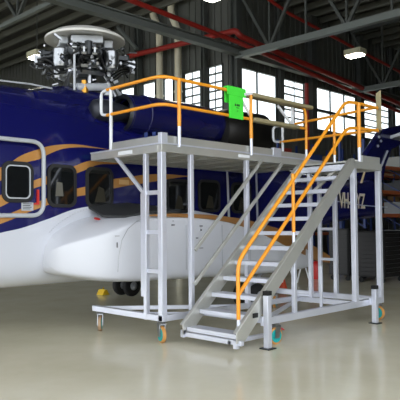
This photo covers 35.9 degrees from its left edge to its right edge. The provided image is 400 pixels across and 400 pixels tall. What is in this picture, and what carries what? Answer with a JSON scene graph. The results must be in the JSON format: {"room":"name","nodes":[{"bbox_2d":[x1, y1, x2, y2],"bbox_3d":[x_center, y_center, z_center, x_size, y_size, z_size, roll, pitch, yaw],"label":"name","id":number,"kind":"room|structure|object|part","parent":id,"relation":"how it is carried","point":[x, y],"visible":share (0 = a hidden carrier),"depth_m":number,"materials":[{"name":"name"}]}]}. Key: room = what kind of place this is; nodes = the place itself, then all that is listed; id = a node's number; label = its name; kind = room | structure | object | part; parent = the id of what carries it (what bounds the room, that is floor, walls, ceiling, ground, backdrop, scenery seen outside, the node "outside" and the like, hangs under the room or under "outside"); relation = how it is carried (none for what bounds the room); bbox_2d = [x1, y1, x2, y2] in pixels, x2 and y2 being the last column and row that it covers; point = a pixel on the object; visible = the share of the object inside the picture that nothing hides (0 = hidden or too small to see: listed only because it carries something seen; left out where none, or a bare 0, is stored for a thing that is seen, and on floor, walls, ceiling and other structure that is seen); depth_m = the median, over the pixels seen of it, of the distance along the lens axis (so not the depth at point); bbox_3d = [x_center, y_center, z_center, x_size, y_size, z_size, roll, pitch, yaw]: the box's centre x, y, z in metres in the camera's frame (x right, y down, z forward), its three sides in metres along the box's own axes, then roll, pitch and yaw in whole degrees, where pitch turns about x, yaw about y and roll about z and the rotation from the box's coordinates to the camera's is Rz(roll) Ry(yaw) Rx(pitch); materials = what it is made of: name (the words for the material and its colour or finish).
{"room":"aircraft hangar","nodes":[
{"label":"aircraft hangar","id":0,"kind":"room"},
{"bbox_2d":[0,0,230,109],"bbox_3d":[-9.155,-3.083,38.378,30.000,12.600,0.130,-3,-3,45],"label":"wall","id":1,"kind":"structure","parent":0,"point":[218,12],"depth_m":30.74,"materials":[{"name":"grey metal"}]},
{"bbox_2d":[119,86,133,92],"bbox_3d":[-3.881,-4.832,33.178,1.289,2.400,0.160,-3,-3,45],"label":"window","id":2,"kind":"structure","parent":1,"relation":"in","point":[120,90],"depth_m":33.26,"materials":[{"name":"grey"}]},
{"bbox_2d":[143,80,155,97],"bbox_3d":[-2.622,-4.891,31.924,1.113,2.400,0.160,-3,-3,45],"label":"window","id":3,"kind":"structure","parent":1,"relation":"in","point":[154,81],"depth_m":31.61,"materials":[{"name":"grey"}]},
{"bbox_2d":[163,79,173,100],"bbox_3d":[-1.559,-4.942,30.865,0.817,2.400,0.160,-3,-3,45],"label":"window","id":4,"kind":"structure","parent":1,"relation":"in","point":[163,79],"depth_m":30.58,"materials":[{"name":"grey"}]},
{"bbox_2d":[182,69,200,105],"bbox_3d":[-0.350,-4.999,29.662,1.234,2.400,0.160,-3,-3,45],"label":"window","id":5,"kind":"structure","parent":1,"relation":"in","point":[197,70],"depth_m":29.65,"materials":[{"name":"grey"}]},
{"bbox_2d":[208,63,223,109],"bbox_3d":[0.727,-5.050,28.589,1.018,2.400,0.160,-3,-3,45],"label":"window","id":6,"kind":"structure","parent":1,"relation":"in","point":[220,64],"depth_m":28.55,"materials":[{"name":"grey"}]},
{"bbox_2d":[0,260,399,399],"bbox_3d":[-0.510,2.087,8.530,120.000,0.200,120.000,-3,-3,45],"label":"floor","id":7,"kind":"structure","parent":0,"point":[52,346],"depth_m":8.00,"materials":[{"name":"concrete"}]},
{"bbox_2d":[97,287,108,294],"bbox_3d":[-2.300,2.153,14.639,0.240,0.175,0.200,-3,-3,45],"label":"chock","id":8,"kind":"object","parent":7,"relation":"on","point":[103,291],"visible":1,"depth_m":14.58,"materials":[{"name":"yellow plastic"}]},
{"bbox_2d":[134,27,142,94],"bbox_3d":[-3.173,-3.233,31.971,0.420,12.300,0.420,-3,-3,45],"label":"steel column","id":9,"kind":"structure","parent":7,"relation":"on","point":[138,88],"depth_m":32.06,"materials":[{"name":"grey metal"}]},
{"bbox_2d":[116,25,138,50],"bbox_3d":[-3.806,-8.496,32.339,1.713,1.652,0.200,-3,-3,45],"label":"knee brace","id":10,"kind":"object","parent":9,"relation":"attached to","point":[118,27],"visible":1,"depth_m":32.21,"materials":[{"name":"grey metal"}]},
{"bbox_2d":[149,12,163,98],"bbox_3d":[-2.155,-3.436,30.850,0.903,12.600,0.440,-3,-3,45],"label":"duct","id":11,"kind":"object","parent":7,"relation":"on","point":[159,38],"visible":0.41,"depth_m":30.69,"materials":[{"name":"beige metal"}]},
{"bbox_2d":[167,4,182,101],"bbox_3d":[-1.187,-3.482,29.885,0.868,12.600,0.440,-3,-3,45],"label":"duct","id":12,"kind":"object","parent":7,"relation":"on","point":[177,51],"visible":0.35,"depth_m":29.73,"materials":[{"name":"beige metal"}]},
{"bbox_2d":[0,25,399,303],"bbox_3d":[0.095,-0.431,13.649,4.403,5.220,20.397,-3,-3,45],"label":"helicopter","id":13,"kind":"object","parent":7,"relation":"on","point":[66,216],"visible":0.79,"depth_m":10.16,"materials":[{"name":"white paint"}]},
{"bbox_3d":[-2.657,-0.263,9.000,0.010,0.500,0.400,-3,-3,45],"label":"pane","id":14,"kind":"part","parent":13,"relation":"part of","materials":[{"name":"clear glass"}]},
{"bbox_3d":[-2.748,-1.837,9.801,0.030,0.051,0.913,-3,-3,45],"label":"roof rail","id":15,"kind":"part","parent":13,"relation":"part of","materials":[{"name":"grey metal"}]},
{"bbox_3d":[-2.435,-0.042,9.193,0.030,0.225,0.080,-3,-3,45],"label":"emergency handle","id":16,"kind":"part","parent":13,"relation":"part of","materials":[{"name":"red plastic"}]},
{"bbox_3d":[-2.621,-2.557,11.128,0.530,0.280,0.260,0,-2,-15],"label":"blade arm","id":17,"kind":"part","parent":13,"relation":"part of","materials":[{"name":"metal"}]},
{"bbox_3d":[-2.159,-0.168,9.486,0.006,0.220,0.140,-3,-3,45],"label":"seat","id":18,"kind":"part","parent":13,"relation":"part of","materials":[{"name":"grey fabric"}]},
{"bbox_3d":[-2.129,-0.216,9.528,0.010,0.560,0.420,-3,-3,45],"label":"pane","id":19,"kind":"part","parent":13,"relation":"part of","materials":[{"name":"clear glass"}]},
{"bbox_3d":[-2.097,-2.626,11.272,0.800,0.220,0.800,-3,-3,45],"label":"hub plate","id":20,"kind":"part","parent":13,"relation":"part of","materials":[{"name":"metal"}]},
{"bbox_3d":[-1.955,-2.578,10.744,0.260,0.280,0.531,0,-2,-15],"label":"blade arm","id":21,"kind":"part","parent":13,"relation":"part of","materials":[{"name":"metal"}]},
{"bbox_3d":[-1.631,-0.203,10.027,0.010,0.560,0.440,-3,-3,45],"label":"pane","id":22,"kind":"part","parent":13,"relation":"part of","materials":[{"name":"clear glass"}]},
{"bbox_3d":[-1.619,-0.093,10.025,0.006,0.260,0.220,-3,-3,45],"label":"seat","id":23,"kind":"part","parent":13,"relation":"part of","materials":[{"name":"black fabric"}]},
{"bbox_3d":[-1.572,-2.555,11.411,0.530,0.280,0.260,0,-2,-15],"label":"blade arm","id":24,"kind":"part","parent":13,"relation":"part of","materials":[{"name":"metal"}]},
{"bbox_3d":[-0.393,-0.073,11.264,0.010,0.520,0.500,-3,-3,45],"label":"pane","id":25,"kind":"part","parent":13,"relation":"part of","materials":[{"name":"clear glass"}]},
{"bbox_3d":[-0.381,0.037,11.262,0.006,0.260,0.220,-3,-3,45],"label":"seat","id":26,"kind":"part","parent":13,"relation":"part of","materials":[{"name":"black fabric"}]},
{"bbox_3d":[0.178,-0.077,11.837,0.010,0.520,0.500,-3,-3,45],"label":"pane","id":27,"kind":"part","parent":13,"relation":"part of","materials":[{"name":"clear glass"}]},
{"bbox_3d":[0.190,0.033,11.835,0.006,0.260,0.220,-3,-3,45],"label":"seat","id":28,"kind":"part","parent":13,"relation":"part of","materials":[{"name":"black fabric"}]},
{"bbox_3d":[0.835,-0.041,12.495,0.010,0.520,0.500,-3,-3,45],"label":"pane","id":29,"kind":"part","parent":13,"relation":"part of","materials":[{"name":"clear glass"}]},
{"bbox_3d":[0.847,0.069,12.494,0.006,0.260,0.220,-3,-3,45],"label":"seat","id":30,"kind":"part","parent":13,"relation":"part of","materials":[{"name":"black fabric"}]},
{"bbox_2d":[200,0,207,107],"bbox_3d":[0.224,-3.394,28.589,0.360,12.300,0.360,-3,-3,45],"label":"steel column","id":31,"kind":"structure","parent":7,"relation":"on","point":[203,4],"depth_m":28.66,"materials":[{"name":"grey metal"}]},
{"bbox_2d":[230,0,241,87],"bbox_3d":[1.656,-3.447,27.557,0.480,12.300,0.480,-3,-3,45],"label":"steel column","id":32,"kind":"structure","parent":7,"relation":"on","point":[235,5],"depth_m":27.65,"materials":[{"name":"grey metal"}]},
{"bbox_2d":[41,0,399,100],"bbox_3d":[1.927,-6.552,27.551,0.340,0.650,62.001,-3,-3,45],"label":"beam","id":33,"kind":"structure","parent":32,"relation":"attached to","point":[84,6],"depth_m":24.40,"materials":[{"name":"grey metal"}]},
{"bbox_2d":[350,18,399,93],"bbox_3d":[16.412,-8.076,26.571,22.505,3.580,0.260,-3,-3,45],"label":"roof truss","id":34,"kind":"object","parent":33,"relation":"attached to","point":[384,84],"visible":0.96,"depth_m":33.15,"materials":[{"name":"grey metal"}]},
{"bbox_2d":[126,28,399,105],"bbox_3d":[3.244,-6.532,35.173,10.135,1.880,14.712,-3,-3,45],"label":"pipe","id":35,"kind":"object","parent":34,"relation":"attached to","point":[237,32],"visible":0.72,"depth_m":29.92,"materials":[{"name":"red metal"}]},
{"bbox_2d":[235,0,399,58],"bbox_3d":[9.562,-8.369,19.707,22.504,3.410,0.260,-3,-3,45],"label":"roof truss","id":36,"kind":"object","parent":32,"relation":"attached to","point":[347,24],"visible":0.96,"depth_m":24.71,"materials":[{"name":"grey metal"}]},
{"bbox_2d":[124,0,399,113],"bbox_3d":[4.129,-6.281,28.898,0.200,1.848,21.894,-3,-3,45],"label":"pipe","id":37,"kind":"object","parent":36,"relation":"hanging from","point":[135,2],"visible":1,"depth_m":26.47,"materials":[{"name":"red metal"}]},
{"bbox_2d":[267,0,399,72],"bbox_3d":[6.632,-7.824,29.642,0.140,1.423,12.416,-3,-3,45],"label":"pipe","id":38,"kind":"object","parent":36,"relation":"attached to","point":[277,5],"visible":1,"depth_m":29.16,"materials":[{"name":"red metal"}]},
{"bbox_2d":[90,75,384,350],"bbox_3d":[0.761,0.072,10.111,3.025,3.928,4.075,-3,-3,45],"label":"work platform","id":39,"kind":"object","parent":7,"relation":"on","point":[161,150],"visible":1,"depth_m":9.32,"materials":[{"name":"metal"}]},
{"bbox_3d":[-1.368,-1.236,9.485,0.052,0.950,0.052,-3,-3,45],"label":"guard post","id":40,"kind":"part","parent":39,"relation":"part of","materials":[{"name":"white metal"}]},
{"bbox_3d":[-1.070,1.668,9.122,1.660,0.083,0.090,-3,-3,45],"label":"rail","id":41,"kind":"part","parent":39,"relation":"part of","materials":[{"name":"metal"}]},
{"bbox_3d":[-0.768,0.518,8.834,0.065,2.364,0.065,-3,-3,45],"label":"leg","id":42,"kind":"part","parent":39,"relation":"part of","materials":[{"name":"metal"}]},
{"bbox_3d":[-0.527,0.508,8.616,0.090,2.364,0.090,-3,-3,45],"label":"leg","id":43,"kind":"part","parent":39,"relation":"part of","materials":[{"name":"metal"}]},
{"bbox_3d":[-0.299,-1.399,8.857,0.056,0.690,0.056,-3,-3,45],"label":"guard post","id":44,"kind":"part","parent":39,"relation":"part of","materials":[{"name":"orange metal"}]},
{"bbox_2d":[178,126,180,146],"bbox_3d":[-0.295,-0.915,8.838,0.052,0.320,0.052,-3,-3,45],"label":"socket","id":45,"kind":"object","parent":39,"relation":"attached to","point":[179,127],"depth_m":8.82,"materials":[{"name":"metal"}]},
{"bbox_3d":[-0.128,0.519,8.987,0.066,2.364,0.066,-3,-3,45],"label":"leg","id":46,"kind":"part","parent":39,"relation":"part of","materials":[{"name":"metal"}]},
{"bbox_3d":[0.225,-1.298,10.311,1.295,0.050,3.465,-3,-3,45],"label":"rail","id":47,"kind":"part","parent":39,"relation":"part of","materials":[{"name":"orange metal"}]},
{"bbox_3d":[0.262,-0.668,10.591,1.690,0.126,3.950,-3,-3,45],"label":"deck frame","id":48,"kind":"part","parent":39,"relation":"part of","materials":[{"name":"metal"}]},
{"bbox_3d":[0.244,-1.309,10.331,1.295,0.815,3.520,-3,-3,45],"label":"rail","id":49,"kind":"part","parent":39,"relation":"part of","materials":[{"name":"orange metal"}]},
{"bbox_3d":[0.474,1.639,8.720,1.095,0.083,0.080,-3,-3,45],"label":"rail","id":50,"kind":"part","parent":39,"relation":"part of","materials":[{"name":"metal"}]},
{"bbox_2d":[223,85,245,119],"bbox_3d":[0.552,-1.527,9.762,0.097,0.500,0.430,-3,-3,45],"label":"pouch","id":51,"kind":"object","parent":39,"relation":"hanging from","point":[234,96],"visible":0.98,"depth_m":9.71,"materials":[{"name":"green plastic"}]},
{"bbox_3d":[0.886,1.684,9.961,0.075,0.083,3.860,-3,-3,45],"label":"rail","id":52,"kind":"part","parent":39,"relation":"part of","materials":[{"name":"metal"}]},
{"bbox_3d":[0.751,0.545,9.869,0.070,2.364,0.070,-3,-3,45],"label":"leg","id":53,"kind":"part","parent":39,"relation":"part of","materials":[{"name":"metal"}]},
{"bbox_3d":[0.825,-1.345,9.983,0.056,0.710,0.056,-3,-3,45],"label":"guard post","id":54,"kind":"part","parent":39,"relation":"part of","materials":[{"name":"orange metal"}]},
{"bbox_2d":[250,138,252,154],"bbox_3d":[0.829,-0.866,9.965,0.052,0.290,0.052,-3,-3,45],"label":"socket","id":55,"kind":"object","parent":39,"relation":"attached to","point":[251,139],"depth_m":9.94,"materials":[{"name":"metal"}]},
{"bbox_3d":[0.893,1.952,8.123,0.160,0.015,0.160,-3,-3,45],"label":"foot plate","id":56,"kind":"part","parent":39,"relation":"part of","materials":[{"name":"metal"}]},
{"bbox_3d":[1.613,-1.062,12.045,0.048,0.750,0.048,-3,-3,45],"label":"guard post","id":57,"kind":"part","parent":39,"relation":"part of","materials":[{"name":"silver metal"}]},
{"bbox_3d":[1.335,0.042,8.842,0.050,0.840,0.050,-3,-3,45],"label":"guard post","id":58,"kind":"part","parent":39,"relation":"part of","materials":[{"name":"orange metal"}]},
{"bbox_2d":[292,232,294,242],"bbox_3d":[1.340,0.592,8.820,0.046,0.280,0.046,-3,-3,45],"label":"socket","id":59,"kind":"object","parent":39,"relation":"attached to","point":[293,233],"depth_m":8.80,"materials":[{"name":"metal"}]},
{"bbox_3d":[1.338,1.190,8.776,0.060,0.860,0.060,-3,-3,45],"label":"leg","id":60,"kind":"part","parent":39,"relation":"part of","materials":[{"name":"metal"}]},
{"bbox_3d":[1.759,-0.034,9.257,0.074,3.217,3.657,-3,-3,45],"label":"rail","id":61,"kind":"part","parent":39,"relation":"part of","materials":[{"name":"orange metal"}]},
{"bbox_3d":[1.761,0.021,9.271,0.094,2.547,3.634,-3,-3,45],"label":"rail","id":62,"kind":"part","parent":39,"relation":"part of","materials":[{"name":"orange metal"}]},
{"bbox_3d":[1.885,0.628,10.550,0.065,2.231,0.065,-3,-3,45],"label":"leg","id":63,"kind":"part","parent":39,"relation":"part of","materials":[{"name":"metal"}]},
{"bbox_3d":[2.208,0.591,11.373,0.065,2.364,0.065,-3,-3,45],"label":"leg","id":64,"kind":"part","parent":39,"relation":"part of","materials":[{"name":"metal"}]},
{"bbox_3d":[1.840,1.320,9.387,0.040,0.640,0.040,-3,-3,45],"label":"leg","id":65,"kind":"part","parent":39,"relation":"part of","materials":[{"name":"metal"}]},
{"bbox_3d":[2.077,1.688,10.327,1.095,0.083,0.080,-3,-3,45],"label":"rail","id":66,"kind":"part","parent":39,"relation":"part of","materials":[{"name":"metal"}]},
{"bbox_3d":[1.953,1.659,9.371,0.080,0.098,3.090,-3,-3,45],"label":"rail","id":67,"kind":"part","parent":39,"relation":"part of","materials":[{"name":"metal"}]},
{"bbox_3d":[2.312,-1.170,11.351,2.095,0.050,0.050,-3,-3,45],"label":"rail","id":68,"kind":"part","parent":39,"relation":"part of","materials":[{"name":"orange metal"}]},
{"bbox_3d":[2.248,1.732,11.313,2.405,0.098,0.080,-3,-3,45],"label":"rail","id":69,"kind":"part","parent":39,"relation":"part of","materials":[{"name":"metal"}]},
{"bbox_3d":[2.441,-1.181,11.223,0.056,0.730,0.056,-3,-3,45],"label":"guard post","id":70,"kind":"part","parent":39,"relation":"part of","materials":[{"name":"orange metal"}]},
{"bbox_3d":[2.443,0.646,11.137,0.070,2.231,0.070,-3,-3,45],"label":"leg","id":71,"kind":"part","parent":39,"relation":"part of","materials":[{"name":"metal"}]},
{"bbox_3d":[2.320,-1.515,11.354,2.067,0.140,0.050,-3,-3,45],"label":"rail","id":72,"kind":"part","parent":39,"relation":"part of","materials":[{"name":"orange metal"}]},
{"bbox_3d":[2.491,0.600,9.961,0.082,2.231,0.082,-3,-3,45],"label":"leg","id":73,"kind":"part","parent":39,"relation":"part of","materials":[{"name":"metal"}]},
{"bbox_3d":[2.609,-1.230,10.139,0.064,0.740,0.064,-3,-3,45],"label":"guard post","id":74,"kind":"part","parent":39,"relation":"part of","materials":[{"name":"orange metal"}]},
{"bbox_2d":[357,147,360,161],"bbox_3d":[2.613,-0.744,10.120,0.058,0.273,0.058,1,-3,-30],"label":"socket","id":75,"kind":"object","parent":39,"relation":"attached to","point":[358,148],"depth_m":10.09,"materials":[{"name":"metal"}]},
{"bbox_3d":[3.055,0.618,10.527,0.085,2.231,0.085,-3,-3,45],"label":"leg","id":76,"kind":"part","parent":39,"relation":"part of","materials":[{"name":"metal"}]},
{"bbox_2d":[275,3,284,147],"bbox_3d":[3.890,-3.379,29.797,0.420,12.300,0.420,-3,-3,45],"label":"steel column","id":77,"kind":"structure","parent":7,"relation":"on","point":[279,73],"depth_m":29.85,"materials":[{"name":"grey metal"}]},
{"bbox_2d":[278,279,286,293],"bbox_3d":[1.964,2.013,14.632,0.340,0.380,0.340,-3,-3,45],"label":"traffic cone","id":78,"kind":"object","parent":7,"relation":"on","point":[283,285],"visible":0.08,"depth_m":14.56,"materials":[{"name":"orange plastic"}]},
{"bbox_2d":[290,268,307,282],"bbox_3d":[2.603,1.963,16.773,0.472,0.645,0.800,-3,-3,45],"label":"trestle","id":79,"kind":"object","parent":7,"relation":"on","point":[305,268],"visible":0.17,"depth_m":17.09,"materials":[{"name":"white metal"}]},
{"bbox_2d":[304,83,309,153],"bbox_3d":[5.343,-1.509,30.600,0.200,8.600,0.190,-3,-3,45],"label":"riser pipe","id":80,"kind":"object","parent":7,"relation":"on","point":[306,85],"visible":0.34,"depth_m":30.64,"materials":[{"name":"metal"}]},
{"bbox_2d":[304,15,317,247],"bbox_3d":[5.745,-3.323,31.657,0.540,12.300,0.540,-3,-3,45],"label":"steel column","id":81,"kind":"structure","parent":7,"relation":"on","point":[310,47],"depth_m":31.68,"materials":[{"name":"grey metal"}]},
{"bbox_2d":[313,260,317,278],"bbox_3d":[3.418,2.030,18.217,0.250,0.600,0.250,-3,-3,45],"label":"fire extinguisher","id":82,"kind":"object","parent":7,"relation":"on","point":[315,263],"visible":0.55,"depth_m":18.10,"materials":[{"name":"red metal"}]},
{"bbox_2d":[276,139,399,254],"bbox_3d":[8.587,0.191,32.571,0.980,5.300,15.680,-3,-3,45],"label":"rack","id":83,"kind":"object","parent":7,"relation":"on","point":[386,177],"visible":0.14,"depth_m":30.96,"materials":[{"name":"black metal"}]},
{"bbox_2d":[279,147,291,151],"bbox_3d":[3.541,-1.899,27.564,0.715,0.775,0.928,-3,-3,45],"label":"crate","id":84,"kind":"object","parent":83,"relation":"on","point":[285,149],"visible":0.22,"depth_m":27.39,"materials":[{"name":"red"}]},
{"bbox_2d":[310,154,322,160],"bbox_3d":[5.276,-1.790,29.302,0.715,0.662,0.882,-3,-3,45],"label":"crate","id":85,"kind":"object","parent":83,"relation":"on","point":[316,157],"visible":0.26,"depth_m":29.11,"materials":[{"name":"blue"}]},
{"bbox_2d":[322,156,337,161],"bbox_3d":[6.162,-1.764,30.190,0.715,0.664,0.966,-3,-3,45],"label":"crate","id":86,"kind":"object","parent":83,"relation":"on","point":[323,157],"visible":0.26,"depth_m":29.81,"materials":[{"name":"brown cardboard"}]},
{"bbox_2d":[387,196,398,201],"bbox_3d":[10.721,-0.076,34.688,0.715,0.561,0.669,-3,-3,45],"label":"crate","id":87,"kind":"object","parent":83,"relation":"on","point":[390,198],"visible":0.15,"depth_m":34.40,"materials":[{"name":"brown cardboard"}]},
{"bbox_2d":[329,228,367,280],"bbox_3d":[4.377,1.577,18.122,0.685,1.478,1.120,-3,-3,45],"label":"cabinet","id":88,"kind":"object","parent":7,"relation":"on","point":[344,234],"visible":0.54,"depth_m":17.64,"materials":[{"name":"black plastic"}]},
{"bbox_2d":[353,34,364,227],"bbox_3d":[9.091,-3.221,35.011,0.520,12.300,0.520,-3,-3,45],"label":"steel column","id":89,"kind":"structure","parent":7,"relation":"on","point":[358,62],"depth_m":35.05,"materials":[{"name":"grey metal"}]},
{"bbox_2d":[338,139,399,228],"bbox_3d":[7.827,0.287,23.296,0.980,4.400,7.880,-3,-3,45],"label":"rack","id":90,"kind":"object","parent":7,"relation":"on","point":[388,169],"visible":0.2,"depth_m":21.47,"materials":[{"name":"orange metal"}]},
{"bbox_2d":[384,202,399,213],"bbox_3d":[7.272,0.300,22.692,0.665,0.438,0.832,-3,-3,45],"label":"crate","id":91,"kind":"object","parent":90,"relation":"on","point":[391,209],"visible":0.86,"depth_m":22.43,"materials":[{"name":"grey"}]},
{"bbox_2d":[384,182,399,190],"bbox_3d":[7.174,-0.449,22.629,0.665,0.332,0.572,-3,-3,45],"label":"crate","id":92,"kind":"object","parent":90,"relation":"on","point":[394,185],"visible":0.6,"depth_m":22.43,"materials":[{"name":"grey"}]},
{"bbox_2d":[386,156,399,166],"bbox_3d":[7.165,-1.345,22.662,0.665,0.424,0.568,-3,-3,45],"label":"crate","id":93,"kind":"object","parent":90,"relation":"on","point":[392,161],"visible":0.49,"depth_m":22.42,"materials":[{"name":"grey"}]},
{"bbox_2d":[358,230,399,282],"bbox_3d":[5.058,1.567,17.253,0.835,1.418,1.170,-3,-3,45],"label":"cabinet","id":94,"kind":"object","parent":7,"relation":"on","point":[366,240],"visible":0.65,"depth_m":16.90,"materials":[{"name":"black plastic"}]},
{"bbox_3d":[5.337,0.952,17.007,0.020,0.103,1.090,-3,-3,45],"label":"drawer","id":95,"kind":"part","parent":94,"relation":"part of","materials":[{"name":"black"}]},
{"bbox_3d":[5.338,1.070,17.002,0.020,0.103,1.090,-3,-3,45],"label":"drawer","id":96,"kind":"part","parent":94,"relation":"part of","materials":[{"name":"black metal"}]},
{"bbox_3d":[5.339,1.188,16.998,0.020,0.103,1.090,-3,-3,45],"label":"drawer","id":97,"kind":"part","parent":94,"relation":"part of","materials":[{"name":"black metal"}]},
{"bbox_3d":[5.340,1.306,16.993,0.020,0.103,1.090,-3,-3,45],"label":"drawer","id":98,"kind":"part","parent":94,"relation":"part of","materials":[{"name":"black metal"}]},
{"bbox_3d":[5.341,1.423,16.989,0.020,0.103,1.090,-3,-3,45],"label":"drawer","id":99,"kind":"part","parent":94,"relation":"part of","materials":[{"name":"black metal"}]},
{"bbox_3d":[5.343,1.541,16.984,0.020,0.103,1.090,-3,-3,45],"label":"drawer","id":100,"kind":"part","parent":94,"relation":"part of","materials":[{"name":"black metal"}]},
{"bbox_3d":[5.343,1.659,16.980,0.020,0.103,1.090,-3,-3,45],"label":"drawer","id":101,"kind":"part","parent":94,"relation":"part of","materials":[{"name":"black metal"}]},
{"bbox_3d":[5.345,1.777,16.975,0.020,0.103,1.090,-3,-3,45],"label":"drawer","id":102,"kind":"part","parent":94,"relation":"part of","materials":[{"name":"black metal"}]},
{"bbox_3d":[5.346,1.895,16.970,0.020,0.103,1.090,-3,-3,45],"label":"drawer","id":103,"kind":"part","parent":94,"relation":"part of","materials":[{"name":"black metal"}]},
{"bbox_3d":[5.346,2.013,16.966,0.020,0.103,1.090,-3,-3,45],"label":"drawer","id":104,"kind":"part","parent":94,"relation":"part of","materials":[{"name":"black metal"}]},
{"bbox_2d":[387,48,397,229],"bbox_3d":[11.747,-3.141,37.675,0.420,12.300,0.420,-3,-3,45],"label":"steel column","id":105,"kind":"structure","parent":7,"relation":"on","point":[390,52],"depth_m":37.74,"materials":[{"name":"grey metal"}]},
{"bbox_2d":[0,0,399,69],"bbox_3d":[-1.005,-9.662,30.569,53.000,0.400,62.000,-3,-3,45],"label":"ceiling","id":106,"kind":"structure","parent":0,"point":[28,34],"depth_m":32.52,"materials":[{"name":"grey metal"}]},
{"bbox_2d":[26,0,40,59],"bbox_3d":[-7.179,-8.018,27.198,0.860,3.600,0.620,-3,-3,45],"label":"hanging lamp","id":107,"kind":"object","parent":106,"relation":"hanging from","point":[30,54],"visible":0.5,"depth_m":26.92,"materials":[{"name":"beige"}]},
{"bbox_2d":[344,3,366,58],"bbox_3d":[6.828,-8.134,27.316,0.860,3.600,0.620,-3,-3,45],"label":"hanging lamp","id":108,"kind":"object","parent":106,"relation":"hanging from","point":[356,52],"visible":0.98,"depth_m":27.09,"materials":[{"name":"beige"}]},
{"bbox_2d":[346,53,364,58],"bbox_3d":[6.843,-6.366,27.247,0.740,0.060,0.500,-3,-3,45],"label":"diffuser","id":109,"kind":"object","parent":108,"relation":"attached to","point":[348,55],"depth_m":27.13,"materials":[{"name":"white plastic"}]},
{"bbox_2d":[230,0,399,253],"bbox_3d":[12.424,-3.252,38.807,0.130,12.600,31.100,-3,-3,45],"label":"wall","id":110,"kind":"structure","parent":0,"point":[330,52],"depth_m":33.03,"materials":[{"name":"grey metal"}]},
{"bbox_2d":[242,67,275,118],"bbox_3d":[2.683,-4.946,29.114,0.160,2.300,3.094,-3,-3,45],"label":"window","id":111,"kind":"structure","parent":110,"relation":"in","point":[245,68],"depth_m":29.12,"materials":[{"name":"grey"}]},
{"bbox_2d":[284,78,304,126],"bbox_3d":[4.745,-4.884,31.181,0.160,2.300,1.863,-3,-3,45],"label":"window","id":112,"kind":"structure","parent":110,"relation":"in","point":[287,79],"depth_m":31.25,"materials":[{"name":"grey"}]},
{"bbox_2d":[317,86,354,135],"bbox_3d":[7.545,-4.799,33.989,0.160,2.300,4.175,-3,-3,45],"label":"window","id":113,"kind":"structure","parent":110,"relation":"in","point":[329,112],"depth_m":33.59,"materials":[{"name":"grey"}]},
{"bbox_2d":[364,99,388,138],"bbox_3d":[10.572,-4.707,37.023,0.160,2.300,3.289,-3,-3,45],"label":"window","id":114,"kind":"structure","parent":110,"relation":"in","point":[364,99],"depth_m":36.63,"materials":[{"name":"grey glass"}]},
{"bbox_3d":[-30.707,-2.910,38.020,0.130,12.600,30.900,-3,-3,45],"label":"wall","id":115,"kind":"structure","parent":0,"visible":0},
{"bbox_2d":[0,0,53,29],"bbox_3d":[-15.702,-7.920,32.460,29.489,2.880,0.200,-3,-3,45],"label":"roof truss","id":116,"kind":"object","parent":115,"relation":"attached to","point":[18,15],"visible":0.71,"depth_m":23.57,"materials":[{"name":"grey metal"}]}
]}

